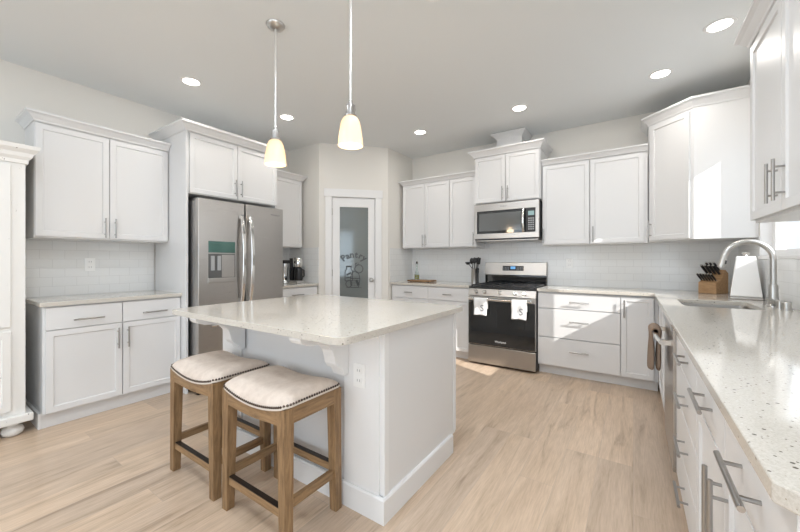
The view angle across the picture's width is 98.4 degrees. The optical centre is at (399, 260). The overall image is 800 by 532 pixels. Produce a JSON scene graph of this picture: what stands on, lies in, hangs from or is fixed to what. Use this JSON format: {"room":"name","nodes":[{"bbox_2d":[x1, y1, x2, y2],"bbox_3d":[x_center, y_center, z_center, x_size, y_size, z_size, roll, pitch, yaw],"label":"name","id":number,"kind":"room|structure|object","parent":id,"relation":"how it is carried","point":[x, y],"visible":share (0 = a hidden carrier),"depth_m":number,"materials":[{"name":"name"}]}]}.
{"room":"kitchen","nodes":[
{"label":"kitchen","id":0,"kind":"room"},
{"bbox_2d":[0,59,288,296],"bbox_3d":[-3.314,-0.171,2.400,0.120,2.760,8.660,0,0,34],"label":"wall","id":1,"kind":"structure","parent":0,"point":[21,87],"depth_m":2.96,"materials":[{"name":"white paint"}]},
{"bbox_2d":[25,239,153,297],"bbox_3d":[-3.026,0.052,2.712,0.008,0.486,1.900,0,0,34],"label":"backsplash","id":2,"kind":"structure","parent":1,"relation":"attached to","point":[52,267],"depth_m":3.06,"materials":[{"name":"tile"}]},
{"bbox_2d":[85,258,94,270],"bbox_3d":[-2.766,0.034,3.080,0.009,0.115,0.072,0,0,34],"label":"wall outlet","id":3,"kind":"object","parent":1,"relation":"attached to","point":[89,262],"visible":1,"depth_m":3.08,"materials":[{"name":"white plastic"}]},
{"bbox_2d":[15,107,170,242],"bbox_3d":[-2.605,-0.646,3.000,0.382,0.940,0.947,0,0,34],"label":"upper cabinet","id":4,"kind":"object","parent":1,"relation":"attached to","point":[80,186],"visible":0.98,"depth_m":2.85,"materials":[{"name":"white paint"}]},
{"bbox_2d":[283,248,288,281],"bbox_3d":[-1.752,0.052,4.594,0.008,0.486,0.685,0,0,34],"label":"backsplash","id":5,"kind":"structure","parent":1,"relation":"attached to","point":[285,250],"depth_m":4.84,"materials":[{"name":"tile"}]},
{"bbox_2d":[276,169,307,247],"bbox_3d":[-1.597,-0.656,4.490,0.382,0.960,0.687,0,0,34],"label":"upper cabinet","id":6,"kind":"object","parent":1,"relation":"attached to","point":[289,191],"visible":0.41,"depth_m":4.50,"materials":[{"name":"white paint"}]},
{"bbox_2d":[289,143,318,293],"bbox_3d":[-1.290,-0.171,4.749,0.600,2.760,0.090,0,0,34],"label":"wall","id":7,"kind":"structure","parent":0,"point":[304,161],"depth_m":4.65,"materials":[{"name":"white paint"}]},
{"bbox_2d":[289,247,318,282],"bbox_3d":[-1.314,0.059,4.706,0.592,0.471,0.008,0,0,34],"label":"backsplash","id":8,"kind":"structure","parent":7,"relation":"attached to","point":[310,256],"depth_m":4.65,"materials":[{"name":"tile"}]},
{"bbox_2d":[0,357,688,531],"bbox_3d":[-0.105,1.259,0.228,7.870,0.100,8.900,0,0,34],"label":"floor","id":9,"kind":"structure","parent":0,"point":[538,451],"depth_m":1.97,"materials":[{"name":"brown wood"}]},
{"bbox_2d":[0,140,40,436],"bbox_3d":[-3.038,0.209,2.133,0.556,2.000,1.059,0,0,34],"label":"hutch","id":10,"kind":"object","parent":9,"relation":"on","point":[14,157],"visible":1,"depth_m":2.35,"materials":[{"name":"white paint"}]},
{"bbox_2d":[25,296,179,429],"bbox_3d":[-2.494,0.767,2.951,0.617,0.884,0.909,0,0,34],"label":"base cabinet","id":11,"kind":"object","parent":9,"relation":"on","point":[82,360],"visible":0.85,"depth_m":2.70,"materials":[{"name":"white paint"}]},
{"bbox_2d":[25,290,181,306],"bbox_3d":[-2.501,0.310,2.952,0.592,0.030,0.915,0,0,34],"label":"countertop","id":12,"kind":"structure","parent":11,"relation":"on","point":[48,301],"depth_m":2.78,"materials":[{"name":"stone"}]},
{"bbox_2d":[149,118,276,393],"bbox_3d":[-1.908,-0.028,3.693,0.700,2.473,1.095,0,0,34],"label":"tall cabinet","id":13,"kind":"object","parent":9,"relation":"on","point":[204,161],"visible":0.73,"depth_m":3.31,"materials":[{"name":"white paint"}]},
{"bbox_2d":[170,350,270,501],"bbox_3d":[-1.041,0.885,2.003,0.485,0.647,0.348,0,0,34],"label":"counter stool","id":14,"kind":"object","parent":9,"relation":"on","point":[206,374],"visible":0.94,"depth_m":1.91,"materials":[{"name":"brown wood"}]},
{"bbox_2d":[172,350,267,381],"bbox_3d":[-1.041,0.605,2.003,0.472,0.085,0.336,0,0,34],"label":"seat cushion","id":15,"kind":"object","parent":14,"relation":"on","point":[213,366],"depth_m":1.91,"materials":[{"name":"beige fabric"}]},
{"bbox_2d":[188,197,282,394],"bbox_3d":[-1.825,0.317,3.629,0.829,1.785,0.897,0,0,34],"label":"refrigerator","id":16,"kind":"object","parent":9,"relation":"on","point":[235,250],"visible":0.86,"depth_m":3.28,"materials":[{"name":"silver metal"}]},
{"bbox_2d":[222,365,341,531],"bbox_3d":[-0.578,0.885,1.689,0.485,0.647,0.348,0,0,34],"label":"counter stool","id":17,"kind":"object","parent":9,"relation":"on","point":[279,396],"visible":1,"depth_m":1.62,"materials":[{"name":"brown wood"}]},
{"bbox_2d":[225,365,337,407],"bbox_3d":[-0.578,0.605,1.689,0.472,0.085,0.336,0,0,34],"label":"seat cushion","id":18,"kind":"object","parent":17,"relation":"on","point":[276,386],"depth_m":1.60,"materials":[{"name":"beige fabric"}]},
{"bbox_2d":[283,286,316,296],"bbox_3d":[-1.502,0.767,4.416,0.617,0.884,0.676,0,0,34],"label":"base cabinet","id":19,"kind":"object","parent":9,"relation":"on","point":[295,291],"visible":0.16,"depth_m":4.30,"materials":[{"name":"white paint"}]},
{"bbox_2d":[283,282,317,287],"bbox_3d":[-1.507,0.310,4.421,0.592,0.030,0.680,0,0,34],"label":"countertop","id":20,"kind":"structure","parent":19,"relation":"on","point":[289,285],"depth_m":4.31,"materials":[{"name":"stone"}]},
{"bbox_2d":[283,260,289,283],"bbox_3d":[-1.494,0.142,4.465,0.100,0.305,0.100,0,0,34],"label":"coffee grinder","id":21,"kind":"object","parent":20,"relation":"on","point":[285,262],"visible":0.73,"depth_m":4.43,"materials":[{"name":"silver metal"}]},
{"bbox_2d":[289,258,304,282],"bbox_3d":[-1.364,0.128,4.631,0.170,0.335,0.173,0,0,34],"label":"coffee maker","id":22,"kind":"object","parent":20,"relation":"on","point":[296,272],"visible":0.99,"depth_m":4.56,"materials":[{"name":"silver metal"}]},
{"bbox_2d":[190,313,455,525],"bbox_3d":[-0.509,0.767,2.185,1.410,0.884,1.102,0,0,34],"label":"kitchen island","id":23,"kind":"object","parent":9,"relation":"on","point":[397,431],"visible":0.56,"depth_m":1.78,"materials":[{"name":"white paint"}]},
{"bbox_2d":[172,294,461,344],"bbox_3d":[-0.492,0.310,2.186,1.435,0.030,1.160,0,0,34],"label":"island countertop","id":24,"kind":"structure","parent":23,"relation":"on","point":[326,319],"depth_m":1.90,"materials":[{"name":"stone"}]},
{"bbox_2d":[353,363,364,388],"bbox_3d":[-0.198,0.554,1.665,0.072,0.115,0.009,0,0,34],"label":"wall outlet","id":25,"kind":"object","parent":23,"relation":"attached to","point":[358,369],"visible":1,"depth_m":1.66,"materials":[{"name":"white plastic"}]},
{"bbox_2d":[356,367,360,374],"bbox_3d":[-0.199,0.530,1.663,0.034,0.032,0.003,0,0,34],"label":"receptacle","id":26,"kind":"object","parent":25,"relation":"attached to","point":[358,369],"depth_m":1.66,"materials":[{"name":"grey plastic"}]},
{"bbox_2d":[356,377,360,384],"bbox_3d":[-0.199,0.578,1.663,0.034,0.032,0.003,0,0,34],"label":"receptacle","id":27,"kind":"object","parent":25,"relation":"attached to","point":[358,379],"depth_m":1.66,"materials":[{"name":"grey plastic"}]},
{"bbox_2d":[392,284,468,358],"bbox_3d":[0.504,0.767,4.675,1.150,0.884,0.587,0,0,34],"label":"base cabinet","id":28,"kind":"object","parent":9,"relation":"on","point":[412,293],"visible":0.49,"depth_m":4.31,"materials":[{"name":"white paint"}]},
{"bbox_2d":[391,281,480,287],"bbox_3d":[0.509,0.310,4.686,1.154,0.030,0.572,0,0,34],"label":"countertop","id":29,"kind":"structure","parent":28,"relation":"on","point":[437,283],"depth_m":4.49,"materials":[{"name":"stone"}]},
{"bbox_2d":[407,279,436,281],"bbox_3d":[0.309,0.282,4.863,0.370,0.026,0.210,0,0,32],"label":"cutting board","id":30,"kind":"object","parent":29,"relation":"on","point":[411,280],"visible":0.94,"depth_m":4.77,"materials":[{"name":"brown wood"}]},
{"bbox_2d":[414,258,418,279],"bbox_3d":[0.241,0.116,4.933,0.072,0.306,0.072,0,0,34],"label":"oil bottle","id":31,"kind":"object","parent":30,"relation":"on","point":[416,275],"visible":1,"depth_m":4.92,"materials":[{"name":"clear glass"}]},
{"bbox_2d":[471,268,475,282],"bbox_3d":[0.985,0.198,4.550,0.098,0.195,0.098,0,0,34],"label":"utensil crock","id":32,"kind":"object","parent":29,"relation":"on","point":[473,270],"visible":0.58,"depth_m":4.51,"materials":[{"name":"silver metal"}]},
{"bbox_2d":[476,267,478,283],"bbox_3d":[0.999,0.190,4.444,0.042,0.210,0.042,0,0,34],"label":"pepper mill","id":33,"kind":"object","parent":29,"relation":"on","point":[477,268],"visible":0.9,"depth_m":4.43,"materials":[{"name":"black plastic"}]},
{"bbox_2d":[468,262,547,371],"bbox_3d":[1.278,0.600,4.102,0.762,1.162,0.683,0,0,34],"label":"range","id":34,"kind":"object","parent":9,"relation":"on","point":[495,338],"visible":0.99,"depth_m":3.91,"materials":[{"name":"silver metal"}]},
{"bbox_2d":[474,297,487,315],"bbox_3d":[0.924,0.520,3.946,0.152,0.201,0.056,0,0,34],"label":"tea towel","id":35,"kind":"object","parent":34,"relation":"hanging from","point":[480,304],"visible":1,"depth_m":3.93,"materials":[{"name":"white fabric"}]},
{"bbox_2d":[469,282,544,290],"bbox_3d":[1.289,0.301,4.118,0.762,0.045,0.545,0,0,34],"label":"cooktop","id":36,"kind":"object","parent":34,"relation":"in","point":[487,286],"depth_m":4.02,"materials":[{"name":"grey metal"}]},
{"bbox_2d":[511,300,526,319],"bbox_3d":[1.280,0.525,3.705,0.157,0.211,0.056,0,0,34],"label":"tea towel","id":37,"kind":"object","parent":34,"relation":"hanging from","point":[518,307],"visible":1,"depth_m":3.69,"materials":[{"name":"white fabric"}]},
{"bbox_2d":[538,291,620,384],"bbox_3d":[1.932,0.767,3.709,0.752,0.884,0.587,0,0,34],"label":"base cabinet","id":38,"kind":"object","parent":9,"relation":"on","point":[579,334],"visible":0.88,"depth_m":3.48,"materials":[{"name":"white paint"}]},
{"bbox_2d":[621,295,657,390],"bbox_3d":[2.363,0.767,3.417,0.290,0.884,0.587,0,0,34],"label":"base cabinet","id":39,"kind":"object","parent":9,"relation":"on","point":[637,312],"visible":0.9,"depth_m":3.23,"materials":[{"name":"white paint"}]},
{"bbox_2d":[659,306,664,412],"bbox_3d":[2.306,0.767,2.542,0.600,0.884,0.995,0,0,34],"label":"base cabinet","id":40,"kind":"object","parent":9,"relation":"on","point":[661,318],"visible":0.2,"depth_m":2.66,"materials":[{"name":"white paint"}]},
{"bbox_2d":[653,313,676,472],"bbox_3d":[1.814,0.774,1.909,0.665,0.870,0.589,0,0,34],"label":"dishwasher","id":41,"kind":"object","parent":9,"relation":"on","point":[670,342],"visible":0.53,"depth_m":1.88,"materials":[{"name":"grey metal"}]},
{"bbox_2d":[647,323,661,370],"bbox_3d":[1.626,0.554,2.207,0.075,0.289,0.213,0,0,34],"label":"hand towel","id":42,"kind":"object","parent":41,"relation":"hanging from","point":[653,354],"visible":0.95,"depth_m":2.14,"materials":[{"name":"brown fabric"}]},
{"bbox_2d":[673,337,696,531],"bbox_3d":[1.478,0.767,1.354,0.639,0.884,0.695,0,0,34],"label":"base cabinet","id":43,"kind":"object","parent":9,"relation":"on","point":[685,444],"visible":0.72,"depth_m":1.43,"materials":[{"name":"white paint"}]},
{"bbox_2d":[687,372,799,531],"bbox_3d":[1.027,0.767,0.687,0.639,0.884,0.910,0,0,34],"label":"base cabinet","id":44,"kind":"object","parent":9,"relation":"on","point":[731,497],"visible":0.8,"depth_m":0.82,"materials":[{"name":"white paint"}]},
{"bbox_2d":[537,285,799,515],"bbox_3d":[1.410,0.310,2.123,1.669,0.030,3.807,0,0,34],"label":"countertop","id":45,"kind":"structure","parent":44,"relation":"on","point":[748,361],"depth_m":0.96,"materials":[{"name":"stone"}]},
{"bbox_2d":[698,270,727,293],"bbox_3d":[2.851,0.188,3.142,0.170,0.213,0.140,0,0,-19],"label":"knife block","id":46,"kind":"object","parent":45,"relation":"on","point":[721,286],"visible":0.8,"depth_m":3.09,"materials":[{"name":"brown wood"}]},
{"bbox_2d":[700,264,707,273],"bbox_3d":[2.801,0.082,3.173,0.111,0.101,0.022,0,0,-19],"label":"knife","id":47,"kind":"object","parent":46,"relation":"in","point":[701,265],"visible":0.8,"depth_m":3.16,"materials":[{"name":"black plastic"}]},
{"bbox_2d":[704,264,712,273],"bbox_3d":[2.811,0.082,3.144,0.111,0.101,0.022,0,0,-19],"label":"knife","id":48,"kind":"object","parent":46,"relation":"in","point":[705,265],"visible":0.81,"depth_m":3.13,"materials":[{"name":"black plastic"}]},
{"bbox_2d":[707,264,716,274],"bbox_3d":[2.820,0.082,3.116,0.111,0.101,0.022,0,0,-19],"label":"knife","id":49,"kind":"object","parent":46,"relation":"in","point":[708,265],"visible":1,"depth_m":3.11,"materials":[{"name":"black plastic"}]},
{"bbox_2d":[711,264,720,275],"bbox_3d":[2.830,0.082,3.087,0.111,0.101,0.022,0,0,-19],"label":"knife","id":50,"kind":"object","parent":46,"relation":"in","point":[712,265],"visible":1,"depth_m":3.08,"materials":[{"name":"black plastic"}]},
{"bbox_2d":[681,303,753,309],"bbox_3d":[2.173,0.416,2.372,0.430,0.180,0.555,0,0,34],"label":"sink","id":51,"kind":"object","parent":45,"relation":"in","point":[685,304],"visible":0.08,"depth_m":2.56,"materials":[{"name":"silver metal"}]},
{"bbox_2d":[729,252,763,300],"bbox_3d":[2.667,0.114,2.663,0.184,0.363,0.156,0,0,43],"label":"canister","id":52,"kind":"object","parent":45,"relation":"on","point":[745,284],"visible":1,"depth_m":2.62,"materials":[{"name":"white ceramic"}]},
{"bbox_2d":[717,239,778,306],"bbox_3d":[2.305,0.075,2.283,0.306,0.439,0.103,0,0,34],"label":"faucet","id":53,"kind":"object","parent":45,"relation":"on","point":[773,288],"visible":0.9,"depth_m":2.23,"materials":[{"name":"grey metal"}]},
{"bbox_2d":[774,300,784,308],"bbox_3d":[2.350,0.270,2.135,0.048,0.050,0.048,0,0,34],"label":"air gap","id":54,"kind":"object","parent":45,"relation":"on","point":[777,302],"visible":0.64,"depth_m":2.13,"materials":[{"name":"grey metal"}]},
{"bbox_2d":[780,302,793,310],"bbox_3d":[2.308,0.271,2.060,0.054,0.048,0.054,0,0,34],"label":"air gap","id":55,"kind":"object","parent":45,"relation":"on","point":[787,306],"visible":1,"depth_m":2.05,"materials":[{"name":"grey metal"}]},
{"bbox_2d":[319,143,387,299],"bbox_3d":[-0.625,-0.171,4.684,0.923,2.760,0.090,0,0,-12],"label":"wall","id":56,"kind":"structure","parent":0,"point":[365,168],"depth_m":4.64,"materials":[{"name":"white paint"}]},
{"bbox_2d":[332,197,374,298],"bbox_3d":[-0.622,0.176,4.619,0.577,2.042,0.118,0,0,-12],"label":"door","id":57,"kind":"structure","parent":56,"relation":"in","point":[353,219],"depth_m":4.65,"materials":[{"name":"white paint"}]},
{"bbox_2d":[345,263,362,287],"bbox_3d":[-0.619,0.191,4.652,0.251,0.346,0.001,0,0,-12],"label":"decal","id":58,"kind":"object","parent":57,"relation":"attached to","point":[358,283],"depth_m":4.65},
{"bbox_2d":[324,188,382,298],"bbox_3d":[-0.628,0.127,4.670,0.780,2.165,0.114,0,0,-12],"label":"trim","id":59,"kind":"structure","parent":56,"relation":"attached to","point":[329,193],"depth_m":4.62,"materials":[{"name":"white paint"}]},
{"bbox_2d":[0,0,776,158],"bbox_3d":[-0.105,-1.601,0.228,7.870,0.100,8.900,0,0,34],"label":"ceiling","id":60,"kind":"structure","parent":0,"point":[455,71],"depth_m":2.67,"materials":[{"name":"white paint"}]},
{"bbox_2d":[180,76,201,86],"bbox_3d":[-1.807,-1.548,2.986,0.168,0.006,0.168,0,0,34],"label":"recessed light","id":61,"kind":"object","parent":60,"relation":"in","point":[190,81],"visible":1,"depth_m":2.98,"materials":[{"name":"white paint"}]},
{"bbox_2d":[264,19,285,166],"bbox_3d":[-0.819,-1.092,2.269,0.136,0.918,0.136,0,0,34],"label":"pendant light","id":62,"kind":"object","parent":60,"relation":"hanging from","point":[275,156],"visible":1,"depth_m":2.24,"materials":[{"name":"white glass"}]},
{"bbox_2d":[270,126,280,140],"bbox_3d":[-0.819,-0.837,2.269,0.066,0.087,0.066,0,0,34],"label":"socket","id":63,"kind":"object","parent":62,"relation":"attached to","point":[275,134],"depth_m":2.25,"materials":[{"name":"silver metal"}]},
{"bbox_2d":[279,114,294,120],"bbox_3d":[-1.222,-1.548,3.725,0.168,0.006,0.168,0,0,34],"label":"recessed light","id":64,"kind":"object","parent":60,"relation":"in","point":[287,117],"visible":1,"depth_m":3.73,"materials":[{"name":"white paint"}]},
{"bbox_2d":[338,0,362,149],"bbox_3d":[-0.272,-1.092,1.899,0.136,0.918,0.136,0,0,34],"label":"pendant light","id":65,"kind":"object","parent":60,"relation":"hanging from","point":[350,134],"visible":1,"depth_m":1.88,"materials":[{"name":"white glass"}]},
{"bbox_2d":[344,100,356,116],"bbox_3d":[-0.272,-0.837,1.899,0.066,0.087,0.066,0,0,34],"label":"socket","id":66,"kind":"object","parent":65,"relation":"attached to","point":[350,109],"depth_m":1.88,"materials":[{"name":"silver metal"}]},
{"bbox_2d":[413,129,426,134],"bbox_3d":[0.243,-1.548,4.159,0.168,0.006,0.168,0,0,34],"label":"recessed light","id":67,"kind":"object","parent":60,"relation":"in","point":[417,132],"visible":1,"depth_m":4.16,"materials":[{"name":"white paint"}]},
{"bbox_2d":[511,104,527,111],"bbox_3d":[1.212,-1.548,3.503,0.168,0.006,0.168,0,0,34],"label":"recessed light","id":68,"kind":"object","parent":60,"relation":"in","point":[521,107],"visible":1,"depth_m":3.50,"materials":[{"name":"white paint"}]},
{"bbox_2d":[648,68,672,78],"bbox_3d":[2.160,-1.548,2.861,0.168,0.006,0.168,0,0,34],"label":"recessed light","id":69,"kind":"object","parent":60,"relation":"in","point":[661,73],"visible":1,"depth_m":2.85,"materials":[{"name":"white paint"}]},
{"bbox_2d":[703,16,737,33],"bbox_3d":[2.104,-1.548,2.271,0.168,0.006,0.168,0,0,34],"label":"recessed light","id":70,"kind":"object","parent":60,"relation":"in","point":[721,24],"visible":1,"depth_m":2.27,"materials":[{"name":"white paint"}]},
{"bbox_2d":[388,148,411,299],"bbox_3d":[-0.025,-0.171,5.022,0.090,2.760,0.630,0,0,34],"label":"wall","id":71,"kind":"structure","parent":0,"point":[399,165],"depth_m":4.88,"materials":[{"name":"white paint"}]},
{"bbox_2d":[390,248,412,281],"bbox_3d":[0.027,0.059,5.011,0.008,0.471,0.590,0,0,34],"label":"backsplash","id":72,"kind":"structure","parent":71,"relation":"attached to","point":[401,260],"depth_m":5.00,"materials":[{"name":"tile"}]},
{"bbox_2d":[412,111,658,377],"bbox_3d":[1.204,-0.171,4.643,5.090,2.760,0.120,0,0,34],"label":"wall","id":73,"kind":"structure","parent":0,"point":[622,132],"depth_m":4.03,"materials":[{"name":"white paint"}]},
{"bbox_2d":[398,174,449,248],"bbox_3d":[0.406,-0.652,4.879,0.781,0.953,0.384,0,0,34],"label":"upper cabinet","id":74,"kind":"object","parent":73,"relation":"attached to","point":[426,201],"visible":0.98,"depth_m":4.72,"materials":[{"name":"white paint"}]},
{"bbox_2d":[448,170,485,247],"bbox_3d":[0.884,-0.652,4.554,0.371,0.953,0.383,0,0,34],"label":"upper cabinet","id":75,"kind":"object","parent":73,"relation":"attached to","point":[462,188],"visible":0.85,"depth_m":4.44,"materials":[{"name":"white paint"}]},
{"bbox_2d":[468,138,552,204],"bbox_3d":[1.335,-1.016,4.192,0.888,0.640,0.480,0,0,34],"label":"upper cabinet","id":76,"kind":"object","parent":73,"relation":"attached to","point":[510,172],"visible":0.98,"depth_m":4.02,"materials":[{"name":"white paint"}]},
{"bbox_2d":[474,199,541,242],"bbox_3d":[1.324,-0.461,4.175,0.756,0.444,0.481,0,0,34],"label":"microwave","id":77,"kind":"object","parent":76,"relation":"attached to","point":[516,221],"visible":0.99,"depth_m":4.01,"materials":[{"name":"silver metal"}]},
{"bbox_2d":[491,127,531,146],"bbox_3d":[1.374,-1.409,4.243,0.404,0.273,0.332,0,0,34],"label":"chase","id":78,"kind":"object","parent":76,"relation":"on","point":[521,134],"visible":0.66,"depth_m":4.13,"materials":[{"name":"white paint"}]},
{"bbox_2d":[541,152,590,245],"bbox_3d":[1.879,-0.652,3.881,0.475,0.953,0.383,0,0,34],"label":"upper cabinet","id":79,"kind":"object","parent":73,"relation":"attached to","point":[565,184],"visible":0.96,"depth_m":3.75,"materials":[{"name":"white paint"}]},
{"bbox_2d":[566,258,572,267],"bbox_3d":[1.979,0.029,4.030,0.072,0.115,0.009,0,0,34],"label":"wall outlet","id":80,"kind":"object","parent":73,"relation":"attached to","point":[569,261],"visible":1,"depth_m":4.03,"materials":[{"name":"white plastic"}]},
{"bbox_2d":[413,241,737,291],"bbox_3d":[1.685,-0.201,4.240,3.602,1.020,0.008,0,0,34],"label":"backsplash","id":81,"kind":"structure","parent":73,"relation":"attached to","point":[675,265],"depth_m":3.86,"materials":[{"name":"tile"}]},
{"bbox_2d":[589,143,647,244],"bbox_3d":[2.282,-0.652,3.608,0.495,0.953,0.383,0,0,34],"label":"upper cabinet","id":82,"kind":"object","parent":73,"relation":"attached to","point":[618,180],"visible":1,"depth_m":3.48,"materials":[{"name":"white paint"}]},
{"bbox_2d":[641,84,758,242],"bbox_3d":[2.674,-0.785,3.165,0.757,1.198,0.679,0,0,34],"label":"upper cabinet","id":83,"kind":"object","parent":73,"relation":"attached to","point":[699,145],"visible":0.91,"depth_m":2.91,"materials":[{"name":"white paint"}]},
{"bbox_3d":[2.035,-0.171,1.436,0.120,2.760,4.260,0,0,34],"label":"wall","id":84,"kind":"structure","parent":0,"visible":0},
{"bbox_2d":[733,0,799,222],"bbox_3d":[1.656,-0.671,1.326,0.380,0.961,0.952,0,0,34],"label":"upper cabinet","id":85,"kind":"object","parent":84,"relation":"attached to","point":[774,50],"visible":1,"depth_m":1.47,"materials":[{"name":"white paint"}]},
{"bbox_2d":[738,236,799,310],"bbox_3d":[2.106,0.052,1.655,0.008,0.486,3.802,0,0,34],"label":"backsplash","id":86,"kind":"structure","parent":84,"relation":"attached to","point":[788,270],"depth_m":2.27,"materials":[{"name":"tile"}]},
{"bbox_2d":[758,255,799,258],"bbox_3d":[2.472,-0.024,2.149,0.075,0.025,1.270,0,0,34],"label":"trim","id":87,"kind":"structure","parent":84,"relation":"attached to","point":[778,256],"depth_m":2.22,"materials":[{"name":"white paint"}]},
{"bbox_2d":[760,222,799,255],"bbox_3d":[2.486,-0.561,2.158,0.066,1.060,1.240,0,0,34],"label":"trim","id":88,"kind":"structure","parent":84,"relation":"attached to","point":[765,228],"depth_m":2.66,"materials":[{"name":"white paint"}]},
{"bbox_2d":[772,222,799,254],"bbox_3d":[2.536,-0.561,2.123,0.060,1.060,1.240,0,0,34],"label":"window","id":89,"kind":"structure","parent":84,"relation":"in","point":[779,229],"depth_m":2.57,"materials":[{"name":"white paint"}]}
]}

